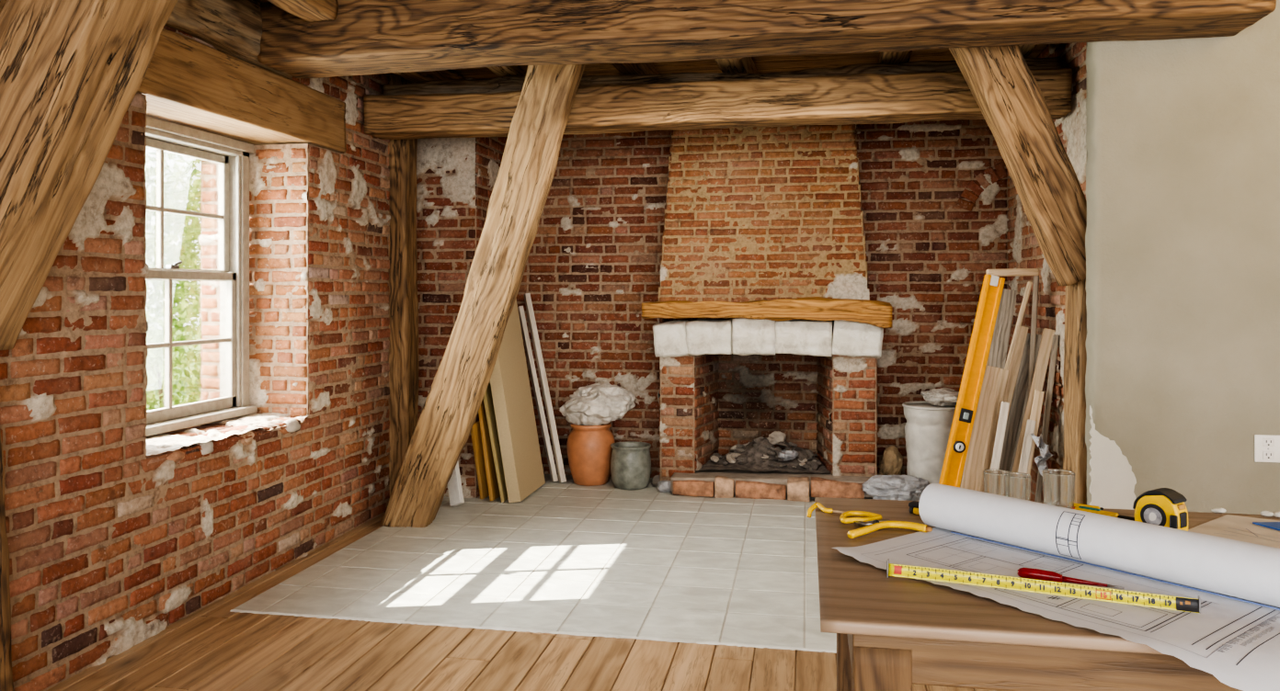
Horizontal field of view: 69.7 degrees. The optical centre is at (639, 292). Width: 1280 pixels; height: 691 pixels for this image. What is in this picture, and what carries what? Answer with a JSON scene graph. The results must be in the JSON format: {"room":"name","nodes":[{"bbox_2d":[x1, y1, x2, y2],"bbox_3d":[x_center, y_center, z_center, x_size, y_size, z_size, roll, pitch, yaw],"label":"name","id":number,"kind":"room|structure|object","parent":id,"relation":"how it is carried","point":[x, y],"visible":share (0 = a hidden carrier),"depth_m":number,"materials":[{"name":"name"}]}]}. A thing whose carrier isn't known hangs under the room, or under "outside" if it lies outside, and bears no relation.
{"room":"traditional dwelling","nodes":[
{"label":"traditional dwelling","id":0,"kind":"room"},
{"bbox_2d":[142,100,148,459],"bbox_3d":[-2.395,-0.187,3.910,0.660,1.793,0.046,0,0,10],"label":"wall","id":1,"kind":"structure","parent":0,"point":[146,100],"depth_m":3.85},
{"bbox_2d":[0,25,417,690],"bbox_3d":[-2.016,-0.027,4.123,0.042,2.955,5.003,0,0,10],"label":"wall","id":2,"kind":"structure","parent":0,"point":[109,549],"depth_m":3.82,"materials":[{"name":"red brick"}]},
{"bbox_2d":[0,0,346,152],"bbox_3d":[-2.167,-0.981,4.312,0.422,0.319,2.484,0,0,10],"label":"lintel beam","id":3,"kind":"structure","parent":2,"relation":"attached to","point":[188,82],"depth_m":4.48,"materials":[{"name":"brown wood"}]},
{"bbox_2d":[164,0,292,79],"bbox_3d":[-2.223,-1.317,3.331,0.440,0.422,3.271,0,0,10],"label":"wall plate","id":4,"kind":"object","parent":3,"relation":"on","point":[234,28],"visible":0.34,"depth_m":4.20,"materials":[{"name":"brown wood"}]},
{"bbox_2d":[144,115,308,464],"bbox_3d":[-2.179,-0.035,4.518,0.510,1.580,1.280,0,0,10],"label":"window","id":5,"kind":"structure","parent":2,"relation":"in","point":[197,181],"depth_m":4.75,"materials":[{"name":"paint"}]},
{"bbox_2d":[363,68,1072,139],"bbox_3d":[0.333,-1.100,5.460,4.103,0.269,0.322,0,0,10],"label":"cross beam","id":6,"kind":"structure","parent":2,"relation":"attached to","point":[860,98],"depth_m":5.32,"materials":[{"name":"brown wood"}]},
{"bbox_2d":[382,76,525,95],"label":"wall plate","id":7,"kind":"object","parent":6,"relation":"on","point":[500,84],"depth_m":5.79,"materials":[{"name":"brown wood"}]},
{"bbox_2d":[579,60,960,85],"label":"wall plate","id":8,"kind":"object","parent":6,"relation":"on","point":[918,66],"depth_m":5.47,"materials":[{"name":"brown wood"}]},
{"bbox_2d":[249,143,308,418],"bbox_3d":[-2.170,-0.187,5.162,0.660,1.794,0.040,0,0,10],"label":"window reveal","id":9,"kind":"structure","parent":0,"point":[278,173],"depth_m":5.13,"materials":[{"name":"red brick"}]},
{"bbox_2d":[416,78,476,498],"bbox_3d":[-1.458,-0.027,6.506,0.625,2.954,0.042,0,0,10],"label":"wall","id":10,"kind":"structure","parent":0,"point":[446,245],"depth_m":6.49,"materials":[{"name":"red brick"}]},
{"bbox_2d":[475,137,507,497],"bbox_3d":[-1.064,-0.027,6.897,0.043,2.954,0.900,0,0,10],"label":"wall","id":11,"kind":"structure","parent":0,"point":[489,152],"depth_m":6.61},
{"bbox_2d":[45,513,1003,690],"bbox_3d":[1.097,1.453,1.484,7.634,0.007,11.499,0,0,10],"label":"floor","id":12,"kind":"structure","parent":0,"point":[213,648],"depth_m":3.62,"materials":[{"name":"brown wood"}]},
{"bbox_2d":[0,430,13,690],"bbox_3d":[-2.324,-0.025,3.004,0.480,2.967,0.268,0,0,11],"label":"post","id":13,"kind":"object","parent":12,"relation":"on","point":[6,684],"visible":1,"depth_m":3.06,"materials":[{"name":"brown wood"}]},
{"bbox_2d":[0,0,177,350],"bbox_3d":[-1.925,-0.639,2.996,1.106,1.675,0.337,0,0,10],"label":"brace","id":14,"kind":"object","parent":13,"relation":"attached to","point":[71,71],"visible":1,"depth_m":2.91,"materials":[{"name":"brown wood"}]},
{"bbox_2d":[387,72,418,495],"bbox_3d":[-1.629,-0.025,6.188,0.230,2.950,0.226,0,0,10],"label":"post","id":15,"kind":"object","parent":12,"relation":"on","point":[403,355],"visible":0.44,"depth_m":6.09,"materials":[{"name":"brown wood"}]},
{"bbox_2d":[814,497,1279,690],"bbox_3d":[1.334,1.000,1.836,1.926,0.901,0.950,0,0,10],"label":"table","id":16,"kind":"object","parent":12,"relation":"on","point":[894,634],"visible":0.39,"depth_m":1.56,"materials":[{"name":"brown wood"}]},
{"bbox_2d":[806,502,844,517],"bbox_3d":[0.484,0.550,2.291,0.133,0.033,0.047,0,0,34],"label":"tool","id":17,"kind":"object","parent":16,"relation":"on","point":[815,506],"visible":1,"depth_m":2.31,"materials":[{"name":"yellow plastic"}]},
{"bbox_2d":[839,511,932,538],"bbox_3d":[0.541,0.538,2.152,0.206,0.026,0.192,0,0,-14],"label":"pliers","id":18,"kind":"object","parent":16,"relation":"on","point":[872,522],"visible":1,"depth_m":2.12,"materials":[{"name":"yellow plastic"}]},
{"bbox_2d":[908,501,919,514],"bbox_3d":[0.710,0.536,2.264,0.092,0.027,0.034,0,0,37],"label":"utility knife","id":19,"kind":"object","parent":16,"relation":"on","point":[913,506],"visible":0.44,"depth_m":2.27,"materials":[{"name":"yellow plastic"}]},
{"bbox_2d":[982,469,1010,496],"bbox_3d":[0.918,0.505,2.366,0.065,0.088,0.065,0,0,10],"label":"drinking glass","id":20,"kind":"object","parent":16,"relation":"on","point":[994,480],"visible":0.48,"depth_m":2.34,"materials":[{"name":"clear glass"}]},
{"bbox_2d":[1005,472,1031,501],"bbox_3d":[0.960,0.506,2.336,0.063,0.086,0.063,0,0,10],"label":"drinking glass","id":21,"kind":"object","parent":16,"relation":"on","point":[1018,485],"visible":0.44,"depth_m":2.31,"materials":[{"name":"clear glass"}]},
{"bbox_2d":[1042,468,1075,509],"bbox_3d":[1.053,0.500,2.311,0.076,0.098,0.076,0,0,10],"label":"drinking glass","id":22,"kind":"object","parent":16,"relation":"on","point":[1058,485],"visible":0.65,"depth_m":2.28,"materials":[{"name":"clear glass"}]},
{"bbox_2d":[1074,503,1103,510],"bbox_3d":[1.135,0.545,2.333,0.075,0.010,0.010,0,0,37],"label":"pencil","id":23,"kind":"object","parent":16,"relation":"on","point":[1075,505],"visible":0.6,"depth_m":2.33,"materials":[{"name":"yellow wood"}]},
{"bbox_2d":[1074,505,1134,521],"bbox_3d":[1.132,0.541,2.246,0.020,0.018,0.150,0,0,-43],"label":"utility knife","id":24,"kind":"object","parent":16,"relation":"on","point":[1080,508],"visible":0.66,"depth_m":2.25,"materials":[{"name":"yellow plastic"}]},
{"bbox_2d":[1132,488,1188,531],"bbox_3d":[1.173,0.497,2.070,0.058,0.106,0.100,0,0,-34],"label":"tape measure","id":25,"kind":"object","parent":16,"relation":"on","point":[1161,507],"visible":0.8,"depth_m":2.05,"materials":[{"name":"yellow plastic"}]},
{"bbox_2d":[1211,508,1225,513],"bbox_3d":[1.442,0.544,2.292,0.033,0.012,0.020,0,0,10],"label":"crumb","id":26,"kind":"object","parent":16,"relation":"on","point":[1216,510],"visible":1,"depth_m":2.29,"materials":[{"name":"white"}]},
{"bbox_2d":[1188,514,1279,548],"bbox_3d":[1.380,0.548,2.026,0.319,0.001,0.464,0,0,35],"label":"drawing","id":27,"kind":"object","parent":16,"relation":"on","point":[1237,528],"visible":0.65,"depth_m":2.11,"materials":[{"name":"paper"}]},
{"bbox_2d":[1252,522,1279,530],"bbox_3d":[1.502,0.544,2.131,0.126,0.003,0.111,0,0,10],"label":"folder","id":28,"kind":"object","parent":27,"relation":"on","point":[1271,525],"visible":1,"depth_m":2.15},
{"bbox_2d":[1259,511,1273,516],"bbox_3d":[1.538,0.543,2.252,0.032,0.014,0.018,0,0,10],"label":"crumb","id":29,"kind":"object","parent":16,"relation":"on","point":[1263,513],"visible":1,"depth_m":2.25,"materials":[{"name":"white"}]},
{"bbox_2d":[1273,512,1279,517],"bbox_3d":[1.562,0.543,2.244,0.032,0.014,0.019,0,0,10],"label":"crumb","id":30,"kind":"object","parent":16,"relation":"on","point":[1275,514],"visible":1,"depth_m":2.24,"materials":[{"name":"white"}]},
{"bbox_2d":[230,474,919,653],"bbox_3d":[0.407,1.446,5.423,4.020,0.007,3.281,0,0,10],"label":"floor tiles","id":31,"kind":"structure","parent":0,"point":[608,561],"depth_m":4.76,"materials":[{"name":"beige tile"}]},
{"bbox_2d":[447,461,464,506],"bbox_3d":[-1.302,1.113,6.304,0.086,0.660,0.406,0,0,-29],"label":"plank","id":32,"kind":"object","parent":31,"relation":"on","point":[454,485],"visible":0.36,"depth_m":6.18,"materials":[{"name":"white paint"}]},
{"bbox_2d":[470,421,489,499],"bbox_3d":[-1.100,1.165,6.436,0.051,0.556,0.246,0,0,24],"label":"board","id":33,"kind":"object","parent":31,"relation":"on","point":[475,432],"visible":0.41,"depth_m":6.38,"materials":[{"name":"yellow wood"}]},
{"bbox_2d":[380,64,585,527],"bbox_3d":[-0.953,0.042,5.522,1.454,2.959,0.361,0,0,28],"label":"brace","id":34,"kind":"object","parent":31,"relation":"on","point":[441,432],"visible":0.97,"depth_m":5.37,"materials":[{"name":"brown wood"}]},
{"bbox_2d":[478,399,500,501],"bbox_3d":[-1.041,0.990,6.563,0.150,0.908,0.469,0,0,10],"label":"board","id":35,"kind":"object","parent":31,"relation":"on","point":[490,470],"visible":0.3,"depth_m":6.35,"materials":[{"name":"wood"}]},
{"bbox_2d":[483,380,507,502],"bbox_3d":[-0.999,0.868,6.560,0.221,1.151,0.520,0,0,10],"label":"board","id":36,"kind":"object","parent":31,"relation":"on","point":[488,404],"visible":0.27,"depth_m":6.34,"materials":[{"name":"wood"}]},
{"bbox_2d":[490,297,545,502],"bbox_3d":[-0.922,0.685,6.593,0.326,1.517,0.610,0,0,10],"label":"board","id":37,"kind":"object","parent":31,"relation":"on","point":[509,382],"visible":0.66,"depth_m":6.48,"materials":[{"name":"brown wood"}]},
{"bbox_2d":[517,306,558,482],"bbox_3d":[-0.793,0.775,7.097,0.458,1.338,0.059,0,0,41],"label":"plank","id":38,"kind":"object","parent":31,"relation":"on","point":[544,430],"visible":0.97,"depth_m":7.07,"materials":[{"name":"white wood"}]},
{"bbox_2d":[523,293,566,483],"bbox_3d":[-0.735,0.724,7.079,0.491,1.438,0.062,0,0,43],"label":"plank","id":39,"kind":"object","parent":31,"relation":"on","point":[527,296],"visible":1,"depth_m":7.05,"materials":[{"name":"white wood"}]},
{"bbox_2d":[566,422,615,486],"bbox_3d":[-0.372,1.218,6.966,0.364,0.452,0.364,0,0,10],"label":"jar","id":40,"kind":"object","parent":31,"relation":"on","point":[589,450],"visible":0.88,"depth_m":6.83,"materials":[{"name":"ceramic"}]},
{"bbox_2d":[559,382,635,425],"bbox_3d":[-0.324,0.849,6.936,0.565,0.330,0.354,0,0,17],"label":"plastic","id":41,"kind":"object","parent":40,"relation":"on","point":[599,404],"visible":1,"depth_m":6.83,"materials":[{"name":"white plastic"}]},
{"bbox_2d":[610,441,651,490],"bbox_3d":[-0.068,1.288,6.820,0.300,0.313,0.300,0,0,10],"label":"pot","id":42,"kind":"object","parent":31,"relation":"on","point":[630,461],"visible":1,"depth_m":6.70,"materials":[{"name":"grey ceramic"}]},
{"bbox_2d":[651,475,660,486],"bbox_3d":[0.143,1.400,6.825,0.118,0.089,0.093,0,0,10],"label":"stone","id":43,"kind":"object","parent":31,"relation":"on","point":[656,479],"visible":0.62,"depth_m":6.80,"materials":[{"name":"stone"}]},
{"bbox_2d":[656,480,670,492],"bbox_3d":[0.193,1.401,6.640,0.139,0.085,0.095,0,0,10],"label":"stone","id":44,"kind":"object","parent":31,"relation":"on","point":[663,486],"visible":0.78,"depth_m":6.61,"materials":[{"name":"grey stone"}]},
{"bbox_2d":[641,124,892,502],"bbox_3d":[0.929,-0.017,6.799,1.751,2.975,0.888,0,0,10],"label":"fireplace","id":45,"kind":"object","parent":31,"relation":"on","point":[763,226],"visible":0.91,"depth_m":6.67,"materials":[{"name":"red brick"}]},
{"bbox_2d":[698,438,830,474],"bbox_3d":[0.940,1.213,6.943,1.030,0.197,0.560,0,0,10],"label":"heap","id":46,"kind":"object","parent":45,"relation":"on","point":[756,463],"visible":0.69,"depth_m":6.85,"materials":[{"name":"grey stone"}]},
{"bbox_2d":[710,456,719,462],"bbox_3d":[0.570,1.266,6.973,0.069,0.042,0.086,0,0,-21],"label":"lump","id":47,"kind":"object","parent":46,"relation":"on","point":[714,459],"visible":1,"depth_m":6.96,"materials":[{"name":"beige stone"}]},
{"bbox_2d":[726,454,736,463],"bbox_3d":[0.684,1.252,6.904,0.068,0.058,0.114,0,0,-31],"label":"lump","id":48,"kind":"object","parent":46,"relation":"on","point":[731,460],"visible":1,"depth_m":6.88,"materials":[{"name":"beige stone"}]},
{"bbox_2d":[730,453,741,457],"bbox_3d":[0.718,1.235,6.950,0.070,0.041,0.095,0,0,37],"label":"lump","id":49,"kind":"object","parent":46,"relation":"on","point":[735,455],"visible":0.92,"depth_m":6.93,"materials":[{"name":"beige stone"}]},
{"bbox_2d":[734,448,744,453],"bbox_3d":[0.752,1.212,6.999,0.062,0.056,0.129,0,0,-24],"label":"lump","id":50,"kind":"object","parent":46,"relation":"on","point":[739,451],"visible":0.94,"depth_m":6.96,"materials":[{"name":"grey stone"}]},
{"bbox_2d":[735,444,744,448],"bbox_3d":[0.772,1.190,7.096,0.083,0.038,0.059,0,0,-21],"label":"lump","id":51,"kind":"object","parent":46,"relation":"on","point":[737,445],"visible":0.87,"depth_m":7.07,"materials":[{"name":"grey stone"}]},
{"bbox_2d":[736,455,747,460],"bbox_3d":[0.772,1.244,6.906,0.112,0.039,0.071,0,0,-18],"label":"lump","id":52,"kind":"object","parent":46,"relation":"on","point":[740,457],"visible":0.91,"depth_m":6.88,"materials":[{"name":"grey stone"}]},
{"bbox_2d":[737,459,747,464],"bbox_3d":[0.765,1.265,6.846,0.078,0.040,0.063,0,0,-43],"label":"lump","id":53,"kind":"object","parent":46,"relation":"on","point":[742,462],"visible":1,"depth_m":6.83,"materials":[{"name":"grey stone"}]},
{"bbox_2d":[763,444,771,449],"bbox_3d":[0.961,1.165,6.951,0.060,0.045,0.085,0,0,-16],"label":"lump","id":54,"kind":"object","parent":46,"relation":"on","point":[767,446],"visible":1,"depth_m":6.92,"materials":[{"name":"grey stone"}]},
{"bbox_2d":[766,449,775,455],"bbox_3d":[0.983,1.202,6.898,0.063,0.040,0.045,0,0,23],"label":"lump","id":55,"kind":"object","parent":46,"relation":"on","point":[770,452],"visible":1,"depth_m":6.88,"materials":[{"name":"grey stone"}]},
{"bbox_2d":[766,431,786,445],"bbox_3d":[1.037,1.107,6.986,0.145,0.106,0.101,0,0,10],"label":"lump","id":56,"kind":"object","parent":46,"relation":"on","point":[776,437],"visible":1,"depth_m":6.96,"materials":[{"name":"beige stone"}]},
{"bbox_2d":[775,448,782,456],"bbox_3d":[1.046,1.202,6.884,0.063,0.058,0.120,0,0,17],"label":"lump","id":57,"kind":"object","parent":46,"relation":"on","point":[778,451],"visible":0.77,"depth_m":6.86,"materials":[{"name":"grey stone"}]},
{"bbox_2d":[776,442,789,447],"bbox_3d":[1.079,1.153,6.971,0.119,0.042,0.064,0,0,39],"label":"lump","id":58,"kind":"object","parent":46,"relation":"on","point":[781,444],"visible":1,"depth_m":6.94,"materials":[{"name":"grey stone"}]},
{"bbox_2d":[777,449,799,460],"bbox_3d":[1.102,1.212,6.836,0.158,0.076,0.106,0,0,10],"label":"crumpled paper","id":59,"kind":"object","parent":46,"relation":"on","point":[786,455],"visible":1,"depth_m":6.81,"materials":[{"name":"white paper"}]},
{"bbox_2d":[788,442,797,447],"bbox_3d":[1.169,1.169,7.048,0.063,0.041,0.079,0,0,-42],"label":"lump","id":60,"kind":"object","parent":46,"relation":"on","point":[792,445],"visible":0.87,"depth_m":7.03,"materials":[{"name":"grey stone"}]},
{"bbox_2d":[800,464,811,468],"bbox_3d":[1.219,1.276,6.745,0.060,0.025,0.097,0,0,-19],"label":"lump","id":61,"kind":"object","parent":46,"relation":"on","point":[807,466],"visible":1,"depth_m":6.72,"materials":[{"name":"brown stone"}]},
{"bbox_2d":[804,449,813,458],"bbox_3d":[1.284,1.219,6.947,0.060,0.056,0.117,0,0,-6],"label":"lump","id":62,"kind":"object","parent":46,"relation":"on","point":[809,452],"visible":1,"depth_m":6.93,"materials":[{"name":"stone"}]},
{"bbox_2d":[811,462,819,470],"bbox_3d":[1.281,1.276,6.729,0.059,0.048,0.091,0,0,7],"label":"lump","id":63,"kind":"object","parent":46,"relation":"on","point":[814,465],"visible":1,"depth_m":6.70,"materials":[{"name":"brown stone"}]},
{"bbox_2d":[877,445,902,475],"bbox_3d":[1.817,1.282,6.691,0.183,0.324,0.184,0,0,10],"label":"sack","id":64,"kind":"object","parent":31,"relation":"on","point":[891,462],"visible":0.66,"depth_m":6.63,"materials":[{"name":"beige fabric"}]},
{"bbox_2d":[862,475,930,501],"bbox_3d":[1.742,1.343,6.234,0.460,0.201,0.218,0,0,14],"label":"plastic","id":65,"kind":"object","parent":31,"relation":"on","point":[881,487],"visible":0.83,"depth_m":6.17,"materials":[{"name":"plastic"}]},
{"bbox_2d":[902,400,955,483],"bbox_3d":[2.072,1.119,6.516,0.413,0.650,0.413,0,0,36],"label":"bucket","id":66,"kind":"object","parent":31,"relation":"on","point":[928,427],"visible":0.56,"depth_m":6.36,"materials":[{"name":"plastic"}]},
{"bbox_2d":[920,388,959,407],"bbox_3d":[2.169,0.745,6.502,0.356,0.129,0.307,0,0,14],"label":"plastic","id":67,"kind":"object","parent":66,"relation":"on","point":[943,397],"visible":0.8,"depth_m":6.43,"materials":[{"name":"white plastic"}]},
{"bbox_2d":[938,274,1005,488],"bbox_3d":[1.889,0.664,5.318,0.499,1.538,0.077,0,0,-17],"label":"spirit level","id":68,"kind":"object","parent":31,"relation":"on","point":[992,287],"visible":0.85,"depth_m":5.32,"materials":[{"name":"paint"}]},
{"bbox_2d":[960,365,1000,491],"bbox_3d":[1.953,0.934,5.353,0.312,1.019,0.085,0,0,-17],"label":"plank","id":69,"kind":"object","parent":31,"relation":"on","point":[977,452],"visible":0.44,"depth_m":5.35,"materials":[{"name":"brown wood"}]},
{"bbox_2d":[960,288,1017,487],"bbox_3d":[2.165,0.704,5.774,0.566,1.479,0.146,0,0,-41],"label":"board","id":70,"kind":"object","parent":31,"relation":"on","point":[1000,338],"visible":0.22,"depth_m":5.86,"materials":[{"name":"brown wood"}]},
{"bbox_2d":[979,368,1009,492],"bbox_3d":[2.058,0.949,5.406,0.313,0.989,0.062,0,0,-30],"label":"plank","id":71,"kind":"object","parent":31,"relation":"on","point":[1004,373],"visible":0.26,"depth_m":5.42,"materials":[{"name":"brown wood"}]},
{"bbox_2d":[990,401,1009,469],"bbox_3d":[2.020,1.036,5.254,0.261,0.814,0.057,0,0,-30],"label":"plank","id":72,"kind":"object","parent":31,"relation":"on","point":[1004,406],"visible":0.48,"depth_m":5.27,"materials":[{"name":"white wood"}]},
{"bbox_2d":[986,268,1039,400],"bbox_3d":[2.152,0.651,5.455,0.428,1.587,0.127,0,0,10],"label":"wooden frame","id":73,"kind":"object","parent":31,"relation":"on","point":[1007,272],"visible":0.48,"depth_m":5.45,"materials":[{"name":"brown wood"}]},
{"bbox_2d":[1004,325,1028,421],"bbox_3d":[2.154,0.821,5.510,0.394,1.244,0.063,0,0,-15],"label":"plank","id":74,"kind":"object","parent":31,"relation":"on","point":[1021,335],"visible":0.39,"depth_m":5.52,"materials":[{"name":"brown wood"}]},
{"bbox_2d":[1004,281,1032,369],"bbox_3d":[2.214,0.688,5.698,0.449,1.512,0.035,0,0,-4],"label":"stick","id":75,"kind":"object","parent":31,"relation":"on","point":[1029,285],"visible":0.33,"depth_m":5.70,"materials":[{"name":"brown wood"}]},
{"bbox_2d":[999,332,1038,471],"bbox_3d":[2.246,0.845,5.562,0.380,1.197,0.066,0,0,-21],"label":"plank","id":76,"kind":"object","parent":31,"relation":"on","point":[1012,425],"visible":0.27,"depth_m":5.56,"materials":[{"name":"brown wood"}]},
{"bbox_2d":[1009,333,1041,472],"bbox_3d":[2.347,0.851,5.662,0.350,1.186,0.051,0,0,-28],"label":"plank","id":77,"kind":"object","parent":31,"relation":"on","point":[1039,338],"visible":0.12,"depth_m":5.67,"materials":[{"name":"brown wood"}]},
{"bbox_2d":[1017,419,1036,473],"bbox_3d":[2.107,1.079,5.104,0.273,0.728,0.053,0,0,-34],"label":"plank","id":78,"kind":"object","parent":31,"relation":"on","point":[1024,460],"visible":0.44,"depth_m":5.13,"materials":[{"name":"white wood"}]},
{"bbox_2d":[1030,434,1053,476],"bbox_3d":[2.219,1.040,5.016,0.152,0.525,0.091,0,0,10],"label":"strip","id":79,"kind":"object","parent":78,"relation":"hanging from","point":[1040,461],"visible":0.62,"depth_m":5.02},
{"bbox_2d":[1011,328,1055,472],"bbox_3d":[2.252,0.827,5.358,0.416,1.232,0.070,0,0,-22],"label":"plank","id":80,"kind":"object","parent":31,"relation":"on","point":[1045,345],"visible":0.49,"depth_m":5.38,"materials":[{"name":"brown wood"}]},
{"bbox_2d":[1027,390,1044,474],"bbox_3d":[2.177,1.000,5.182,0.274,0.886,0.057,0,0,-29],"label":"plank","id":81,"kind":"object","parent":31,"relation":"on","point":[1038,396],"visible":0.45,"depth_m":5.21,"materials":[{"name":"brown wood"}]},
{"bbox_2d":[1034,334,1059,502],"bbox_3d":[2.311,0.844,5.255,0.245,1.199,0.056,0,0,-27],"label":"plank","id":82,"kind":"object","parent":31,"relation":"on","point":[1056,338],"visible":0.59,"depth_m":5.25,"materials":[{"name":"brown wood"}]},
{"bbox_2d":[1062,279,1086,504],"bbox_3d":[2.209,0.650,4.512,0.222,1.600,0.283,0,0,10],"label":"post","id":83,"kind":"object","parent":31,"relation":"on","point":[1075,354],"visible":0.35,"depth_m":4.42,"materials":[{"name":"brown wood"}]},
{"bbox_2d":[948,45,1086,286],"bbox_3d":[1.866,-0.711,4.446,0.768,1.364,0.229,0,0,11],"label":"brace","id":84,"kind":"object","parent":83,"relation":"attached to","point":[1011,102],"visible":0.77,"depth_m":4.36,"materials":[{"name":"brown wood"}]},
{"bbox_2d":[452,44,1048,79],"bbox_3d":[1.031,-1.520,2.343,8.000,0.040,10.377,0,0,10],"label":"ceiling","id":85,"kind":"structure","parent":0,"point":[770,63],"depth_m":6.04,"materials":[{"name":"brown wood"}]},
{"bbox_2d":[267,0,338,22],"bbox_3d":[-1.615,-1.402,3.877,0.196,0.235,1.021,0,0,10],"label":"joist","id":86,"kind":"object","parent":85,"relation":"attached to","point":[307,10],"visible":1,"depth_m":4.23,"materials":[{"name":"brown wood"}]},
{"bbox_2d":[392,69,466,82],"bbox_3d":[-1.365,-1.418,6.068,0.187,0.181,2.541,0,0,12],"label":"joist","id":87,"kind":"object","parent":85,"relation":"attached to","point":[444,74],"visible":0.13,"depth_m":5.87,"materials":[{"name":"brown wood"}]},
{"bbox_2d":[486,65,527,76],"bbox_3d":[-0.776,-1.429,5.962,0.173,0.166,2.541,0,0,12],"label":"joist","id":88,"kind":"object","parent":85,"relation":"attached to","point":[511,70],"visible":0.05,"depth_m":5.69,"materials":[{"name":"brown wood"}]},
{"bbox_2d":[611,62,658,75],"bbox_3d":[-0.037,-1.417,5.829,0.194,0.183,2.542,0,0,12],"label":"joist","id":89,"kind":"object","parent":85,"relation":"attached to","point":[633,68],"visible":0.1,"depth_m":5.65,"materials":[{"name":"brown wood"}]},
{"bbox_2d":[714,57,757,73],"bbox_3d":[0.576,-1.420,5.576,0.190,0.171,2.261,0,0,12],"label":"joist","id":90,"kind":"object","parent":85,"relation":"attached to","point":[746,64],"visible":0.15,"depth_m":5.52,"materials":[{"name":"brown wood"}]},
{"bbox_2d":[257,0,1276,78],"bbox_3d":[0.371,-1.309,4.237,4.450,0.403,0.405,0,0,10],"label":"tie beam","id":91,"kind":"structure","parent":85,"relation":"attached to","point":[365,37],"depth_m":4.13,"materials":[{"name":"brown wood"}]},
{"bbox_2d":[877,50,912,64],"bbox_3d":[1.534,-1.416,5.546,0.190,0.163,2.541,0,0,12],"label":"joist","id":92,"kind":"object","parent":85,"relation":"attached to","point":[897,57],"visible":0.06,"depth_m":5.27,"materials":[{"name":"brown wood"}]},
{"bbox_2d":[1018,44,1037,57],"bbox_3d":[2.171,-1.425,5.431,0.196,0.184,2.541,0,0,12],"label":"joist","id":93,"kind":"object","parent":85,"relation":"attached to","point":[1026,50],"visible":0.03,"depth_m":5.08,"materials":[{"name":"brown wood"}]},
{"bbox_2d":[516,119,1008,478],"bbox_3d":[0.894,-0.027,7.002,3.858,2.954,0.060,0,0,10],"label":"wall","id":94,"kind":"structure","parent":0,"point":[934,200],"depth_m":7.11,"materials":[{"name":"red brick"}]},
{"bbox_2d":[1006,42,1086,503],"bbox_3d":[2.447,-0.027,5.438,0.042,2.953,2.530,0,0,10],"label":"wall","id":95,"kind":"structure","parent":0,"point":[1023,249],"depth_m":5.44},
{"bbox_2d":[1085,0,1279,514],"bbox_3d":[3.608,-0.025,3.889,3.217,2.950,0.107,0,0,10],"label":"wall partition","id":96,"kind":"structure","parent":0,"point":[1182,191],"depth_m":4.06,"materials":[{"name":"paint"}]},
{"bbox_2d":[1254,434,1279,462],"bbox_3d":[2.727,0.680,3.992,0.104,0.118,0.014,0,0,10],"label":"wall socket","id":97,"kind":"object","parent":96,"relation":"attached to","point":[1266,447],"visible":1,"depth_m":3.99,"materials":[{"name":"plastic"}]},
{"bbox_2d":[1262,451,1273,459],"bbox_3d":[2.726,0.708,3.990,0.044,0.036,0.006,0,0,10],"label":"receptacle","id":98,"kind":"object","parent":97,"relation":"attached to","point":[1266,455],"depth_m":3.99,"materials":[{"name":"white plastic"}]},
{"bbox_2d":[1262,438,1273,446],"bbox_3d":[2.726,0.652,3.990,0.044,0.036,0.006,0,0,10],"label":"receptacle","id":99,"kind":"object","parent":97,"relation":"attached to","point":[1266,442],"depth_m":3.99,"materials":[{"name":"white plastic"}]},
{"bbox_3d":[0.794,0.563,1.684,0.802,0.050,0.766,0,0,10],"label":"sheet","id":100,"kind":"object","parent":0,"visible":0},
{"bbox_2d":[831,527,1279,690],"bbox_3d":[0.794,0.559,1.718,0.390,0.050,0.800,0,0,-38],"label":"blueprint","id":101,"kind":"object","parent":100,"relation":"on","point":[1237,643],"visible":0.77,"depth_m":1.59,"materials":[{"name":"paper"}]},
{"bbox_2d":[886,559,1200,614],"bbox_3d":[0.716,0.533,1.671,0.522,0.032,0.017,0,0,24],"label":"measuring tape","id":102,"kind":"object","parent":101,"relation":"on","point":[1025,585],"visible":1,"depth_m":1.67,"materials":[{"name":"yellow metal"}]},
{"bbox_2d":[1179,601,1190,605],"bbox_3d":[0.934,0.533,1.575,0.016,0.007,0.002,0,0,23],"label":"rivet","id":103,"kind":"object","parent":102,"relation":"on","point":[1181,602],"depth_m":1.58,"materials":[{"name":"brown metal"}]},
{"bbox_2d":[1017,567,1124,589],"bbox_3d":[0.809,0.540,1.730,0.182,0.024,0.022,0,0,23],"label":"screwdriver","id":104,"kind":"object","parent":101,"relation":"on","point":[1022,573],"visible":0.94,"depth_m":1.74,"materials":[{"name":"red plastic"}]},
{"bbox_2d":[918,483,1279,610],"bbox_3d":[0.988,0.497,1.751,0.100,0.102,1.004,0,0,-38],"label":"paper roll","id":105,"kind":"object","parent":101,"relation":"on","point":[1247,571],"visible":1,"depth_m":1.78,"materials":[{"name":"white paper"}]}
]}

